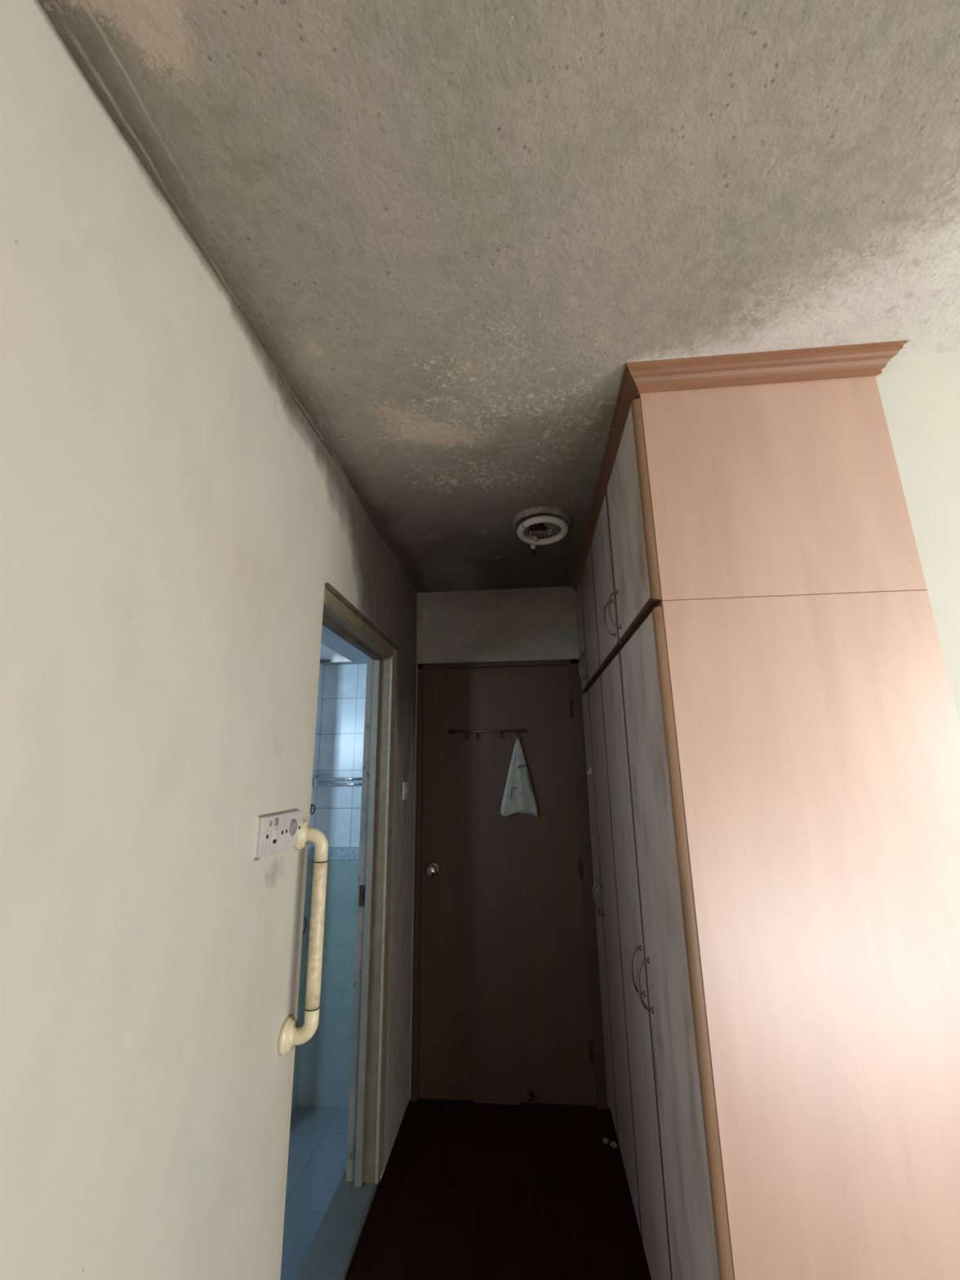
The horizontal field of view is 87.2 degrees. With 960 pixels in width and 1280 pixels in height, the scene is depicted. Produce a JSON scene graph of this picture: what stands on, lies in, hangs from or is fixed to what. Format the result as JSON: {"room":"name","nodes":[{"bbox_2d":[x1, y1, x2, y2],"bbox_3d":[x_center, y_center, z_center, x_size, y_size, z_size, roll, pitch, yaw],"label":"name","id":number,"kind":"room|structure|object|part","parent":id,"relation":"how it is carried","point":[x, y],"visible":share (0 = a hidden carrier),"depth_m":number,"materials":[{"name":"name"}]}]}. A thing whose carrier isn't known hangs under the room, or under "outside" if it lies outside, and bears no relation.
{"room":"bedroom","nodes":[
{"label":"bedroom","id":0,"kind":"room"},
{"bbox_2d":[0,0,417,1279],"bbox_3d":[-0.564,0.529,0.912,0.115,2.550,3.614,-2,-14,5],"label":"wall","id":1,"kind":"structure","parent":0,"point":[175,526],"depth_m":0.80,"materials":[{"name":"beige paint"}]},
{"bbox_2d":[253,808,302,860],"bbox_3d":[-0.482,0.453,1.192,0.022,0.092,0.223,-2,-14,5],"label":"socket plate","id":2,"kind":"object","parent":1,"relation":"attached to","point":[277,832],"visible":1,"depth_m":1.18,"materials":[{"name":"white plastic"}]},
{"bbox_3d":[-0.479,0.452,1.171,0.006,0.084,0.096,-2,-14,5],"label":"plate","id":3,"kind":"part","parent":2,"relation":"part of","materials":[{"name":"white plastic"}]},
{"bbox_2d":[272,817,279,844],"bbox_3d":[-0.475,0.444,1.175,0.004,0.056,0.020,-2,-14,5],"label":"rocker switch","id":4,"kind":"object","parent":2,"relation":"attached to","point":[275,820],"depth_m":1.17,"materials":[{"name":"white plastic"}]},
{"bbox_3d":[-0.471,0.476,1.266,0.004,0.083,0.096,-2,-14,5],"label":"plate","id":5,"kind":"part","parent":2,"relation":"part of","materials":[{"name":"white plastic"}]},
{"bbox_2d":[277,819,328,1056],"bbox_3d":[-0.433,0.732,1.267,0.083,0.532,0.075,-2,-14,5],"label":"grab bar","id":6,"kind":"object","parent":1,"relation":"attached to","point":[291,1035],"visible":0.97,"depth_m":1.24,"materials":[{"name":"beige plastic"}]},
{"bbox_2d":[295,1168,379,1279],"bbox_3d":[-0.485,1.940,1.482,0.134,0.075,0.896,-2,-14,5],"label":"threshold","id":7,"kind":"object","parent":1,"relation":"attached to","point":[331,1254],"depth_m":1.65,"materials":[{"name":"grey stone"}]},
{"bbox_2d":[322,582,399,1187],"bbox_3d":[-0.478,0.919,1.755,0.128,2.038,0.894,-2,-14,5],"label":"door frame","id":8,"kind":"structure","parent":1,"relation":"in","point":[366,1103],"depth_m":2.03,"materials":[{"name":"beige wood"}]},
{"bbox_3d":[-0.439,-0.032,1.987,0.007,0.044,0.894,-2,-14,5],"label":"casing","id":9,"kind":"part","parent":8,"relation":"part of","materials":[{"name":"beige wood"}]},
{"bbox_3d":[-0.487,1.058,2.086,0.025,0.080,0.010,-2,-14,5],"label":"strike plate","id":10,"kind":"part","parent":8,"relation":"part of","materials":[{"name":"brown metal"}]},
{"bbox_3d":[-0.391,1.020,2.125,0.012,2.020,0.077,-2,-14,5],"label":"casing","id":11,"kind":"part","parent":8,"relation":"part of","materials":[{"name":"beige wood"}]},
{"bbox_2d":[402,781,408,799],"bbox_3d":[-0.365,0.739,2.474,0.016,0.083,0.080,-2,-14,5],"label":"light switch","id":12,"kind":"object","parent":1,"relation":"attached to","point":[405,784],"visible":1,"depth_m":2.45,"materials":[{"name":"white plastic"}]},
{"bbox_2d":[290,662,324,1115],"bbox_3d":[-0.946,1.014,2.534,0.095,2.495,0.314,-2,-14,5],"label":"wall","id":13,"kind":"structure","parent":0,"point":[312,820],"depth_m":2.58,"materials":[{"name":"blue tile"}]},
{"bbox_2d":[302,916,306,935],"bbox_3d":[-0.874,1.388,2.454,0.036,0.087,0.078,-2,-14,5],"label":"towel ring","id":14,"kind":"object","parent":13,"relation":"attached to","point":[304,917],"visible":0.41,"depth_m":2.48,"materials":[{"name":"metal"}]},
{"bbox_2d":[310,804,315,814],"bbox_3d":[-0.879,0.874,2.613,0.036,0.059,0.050,-2,-14,5],"label":"towel ring","id":15,"kind":"object","parent":13,"relation":"attached to","point":[312,805],"visible":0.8,"depth_m":2.61,"materials":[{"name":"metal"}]},
{"bbox_2d":[320,658,352,662],"bbox_3d":[-0.887,0.112,2.837,0.345,0.034,0.012,-2,-14,5],"label":"trim","id":16,"kind":"structure","parent":13,"relation":"attached to","point":[343,660],"depth_m":2.82,"materials":[{"name":"metal"}]},
{"bbox_2d":[280,1106,348,1279],"bbox_3d":[-1.297,1.918,1.086,1.495,0.050,2.784,-2,-14,5],"label":"floor","id":17,"kind":"structure","parent":0,"point":[318,1138],"depth_m":1.99,"materials":[{"name":"tile"}]},
{"bbox_2d":[320,643,346,659],"bbox_3d":[-1.456,-0.200,1.629,1.238,0.038,2.588,-2,-14,5],"label":"panel","id":18,"kind":"object","parent":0,"point":[326,653],"depth_m":2.71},
{"bbox_2d":[320,625,367,664],"bbox_3d":[-1.329,-0.194,1.655,1.487,0.060,2.664,-2,-14,5],"label":"ceiling","id":19,"kind":"structure","parent":0,"point":[330,639],"depth_m":2.52,"materials":[{"name":"white paint"}]},
{"bbox_2d":[297,586,609,1108],"bbox_3d":[0.131,0.977,2.656,2.260,2.595,0.100,-2,-14,5],"label":"wall","id":20,"kind":"structure","parent":0,"point":[324,1077],"depth_m":2.79,"materials":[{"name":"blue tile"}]},
{"bbox_2d":[313,777,362,786],"bbox_3d":[-0.679,0.756,2.693,0.398,0.045,0.083,-2,-14,5],"label":"towel rail","id":21,"kind":"object","parent":20,"relation":"attached to","point":[317,781],"visible":0.52,"depth_m":2.67,"materials":[{"name":"silver metal"}]},
{"bbox_2d":[416,592,423,663],"bbox_3d":[-0.347,-0.071,2.908,0.036,0.423,0.007,-2,-14,5],"label":"trim","id":22,"kind":"structure","parent":20,"relation":"attached to","point":[420,595],"depth_m":2.90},
{"bbox_2d":[410,658,607,1109],"bbox_3d":[0.111,1.124,2.555,0.899,2.072,0.109,-2,-14,5],"label":"door","id":23,"kind":"structure","parent":20,"relation":"in","point":[506,999],"depth_m":2.53,"materials":[{"name":"brown wood"}]},
{"bbox_3d":[-0.243,1.167,2.556,0.062,0.062,0.067,-2,-14,5],"label":"knob","id":24,"kind":"part","parent":23,"relation":"part of","materials":[{"name":"silver metal"}]},
{"bbox_3d":[0.038,0.491,2.713,0.410,0.011,0.009,-2,-14,5],"label":"rail","id":25,"kind":"part","parent":23,"relation":"part of","materials":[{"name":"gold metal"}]},
{"bbox_3d":[0.037,0.506,2.708,0.425,0.053,0.042,-2,-14,5],"label":"hook rail","id":26,"kind":"part","parent":23,"relation":"part of","materials":[{"name":"brown metal"}]},
{"bbox_2d":[500,737,537,817],"bbox_3d":[0.198,0.713,2.634,0.191,0.405,0.027,-2,-14,5],"label":"plastic bag","id":27,"kind":"object","parent":23,"relation":"hanging from","point":[518,797],"visible":1,"depth_m":2.61,"materials":[{"name":"white plastic"}]},
{"bbox_2d":[510,764,532,799],"bbox_3d":[0.212,0.736,2.621,0.112,0.175,0.010,-2,-14,5],"label":"print","id":28,"kind":"object","parent":27,"relation":"attached to","point":[521,788],"depth_m":2.62},
{"bbox_2d":[346,1097,651,1279],"bbox_3d":[1.099,1.681,0.443,3.206,0.060,3.764,-2,-14,5],"label":"floor","id":29,"kind":"structure","parent":0,"point":[467,1189],"depth_m":1.80,"materials":[{"name":"brown wood"}]},
{"bbox_2d":[602,1137,608,1143],"bbox_3d":[0.517,2.058,2.074,0.024,0.014,0.024,-2,-14,5],"label":"paper scrap","id":30,"kind":"object","parent":29,"relation":"on","point":[605,1140],"visible":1,"depth_m":2.07,"materials":[{"name":"grey paper"}]},
{"bbox_2d":[609,1141,617,1148],"bbox_3d":[0.542,2.049,2.047,0.030,0.018,0.029,5,-15,-22],"label":"paper scrap","id":31,"kind":"object","parent":29,"relation":"on","point":[613,1144],"visible":1,"depth_m":2.04,"materials":[{"name":"grey paper"}]},
{"bbox_2d":[571,340,959,1279],"bbox_3d":[0.791,0.694,1.755,0.691,2.500,1.657,-2,-14,5],"label":"wardrobe","id":32,"kind":"object","parent":29,"relation":"on","point":[771,725],"visible":1,"depth_m":1.09,"materials":[{"name":"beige wood"}]},
{"bbox_3d":[0.506,0.134,2.501,0.036,0.131,0.015,-2,-14,5],"label":"handle","id":33,"kind":"part","parent":32,"relation":"part of","materials":[{"name":"metal"}]},
{"bbox_3d":[0.542,-0.014,2.650,0.022,0.550,0.298,-2,-14,5],"label":"door","id":34,"kind":"part","parent":32,"relation":"part of","materials":[{"name":"brown wood"}]},
{"bbox_3d":[0.497,0.111,2.409,0.036,0.131,0.015,-2,-14,5],"label":"handle","id":35,"kind":"part","parent":32,"relation":"part of","materials":[{"name":"metal"}]},
{"bbox_3d":[0.509,-0.102,2.298,0.022,0.550,0.419,-2,-14,5],"label":"door","id":36,"kind":"part","parent":32,"relation":"part of","materials":[{"name":"brown wood"}]},
{"bbox_3d":[0.520,1.139,2.250,0.036,0.131,0.015,-2,-14,5],"label":"handle","id":37,"kind":"part","parent":32,"relation":"part of","materials":[{"name":"metal"}]},
{"bbox_3d":[0.512,1.116,2.158,0.036,0.131,0.015,-2,-14,5],"label":"handle","id":38,"kind":"part","parent":32,"relation":"part of","materials":[{"name":"metal"}]},
{"bbox_3d":[0.559,1.150,2.359,0.022,1.814,0.298,-2,-14,5],"label":"door","id":39,"kind":"part","parent":32,"relation":"part of","materials":[{"name":"brown wood"}]},
{"bbox_3d":[0.470,-0.204,1.884,0.022,0.550,0.424,-2,-14,5],"label":"door","id":40,"kind":"part","parent":32,"relation":"part of","materials":[{"name":"brown wood"}]},
{"bbox_3d":[0.428,-0.072,1.674,0.036,0.131,0.015,-2,-14,5],"label":"handle","id":41,"kind":"part","parent":32,"relation":"part of","materials":[{"name":"metal"}]},
{"bbox_3d":[0.419,-0.095,1.579,0.036,0.131,0.015,-2,-14,5],"label":"handle","id":42,"kind":"part","parent":32,"relation":"part of","materials":[{"name":"metal"}]},
{"bbox_3d":[0.526,1.062,2.007,0.022,1.814,0.419,-2,-14,5],"label":"door","id":43,"kind":"part","parent":32,"relation":"part of","materials":[{"name":"brown wood"}]},
{"bbox_3d":[0.430,-0.310,1.459,0.022,0.550,0.436,-2,-14,5],"label":"door","id":44,"kind":"part","parent":32,"relation":"part of","materials":[{"name":"brown wood"}]},
{"bbox_3d":[0.487,0.960,1.594,0.022,1.814,0.424,-2,-14,5],"label":"door","id":45,"kind":"part","parent":32,"relation":"part of","materials":[{"name":"brown wood"}]},
{"bbox_3d":[0.443,0.933,1.423,0.036,0.131,0.015,-2,-14,5],"label":"handle","id":46,"kind":"part","parent":32,"relation":"part of","materials":[{"name":"metal"}]},
{"bbox_3d":[0.434,0.911,1.332,0.036,0.131,0.015,-2,-14,5],"label":"handle","id":47,"kind":"part","parent":32,"relation":"part of","materials":[{"name":"metal"}]},
{"bbox_3d":[0.447,0.855,1.170,0.022,1.814,0.440,-2,-14,5],"label":"door","id":48,"kind":"part","parent":32,"relation":"part of","materials":[{"name":"brown wood"}]},
{"bbox_3d":[0.783,-0.493,2.050,0.672,0.054,1.657,-2,-14,5],"label":"crown moulding","id":49,"kind":"part","parent":32,"relation":"part of","materials":[{"name":"brown wood"}]},
{"bbox_3d":[0.711,-0.402,1.238,0.579,0.621,0.018,-2,-14,5],"label":"panel","id":50,"kind":"part","parent":32,"relation":"part of","materials":[{"name":"orange wood"}]},
{"bbox_3d":[0.728,0.811,0.935,0.579,1.877,0.018,-2,-14,5],"label":"panel","id":51,"kind":"part","parent":32,"relation":"part of","materials":[{"name":"orange wood"}]},
{"bbox_2d":[38,0,959,592],"bbox_3d":[1.009,-0.765,1.085,3.320,0.001,3.614,-2,-14,5],"label":"ceiling","id":52,"kind":"structure","parent":0,"point":[451,231],"depth_m":0.91,"materials":[{"name":"paint"}]},
{"bbox_2d":[511,506,570,556],"bbox_3d":[0.256,-0.446,2.101,0.248,0.108,0.252,-2,-14,5],"label":"ceiling light","id":53,"kind":"object","parent":52,"relation":"attached to","point":[531,525],"visible":1,"depth_m":2.08,"materials":[{"name":"white plastic"}]},
{"bbox_2d":[875,351,959,723],"bbox_3d":[1.910,0.503,0.954,1.793,2.550,0.119,-2,-14,5],"label":"wall","id":54,"kind":"structure","parent":0,"point":[920,393],"depth_m":1.20,"materials":[{"name":"beige paint"}]}
]}

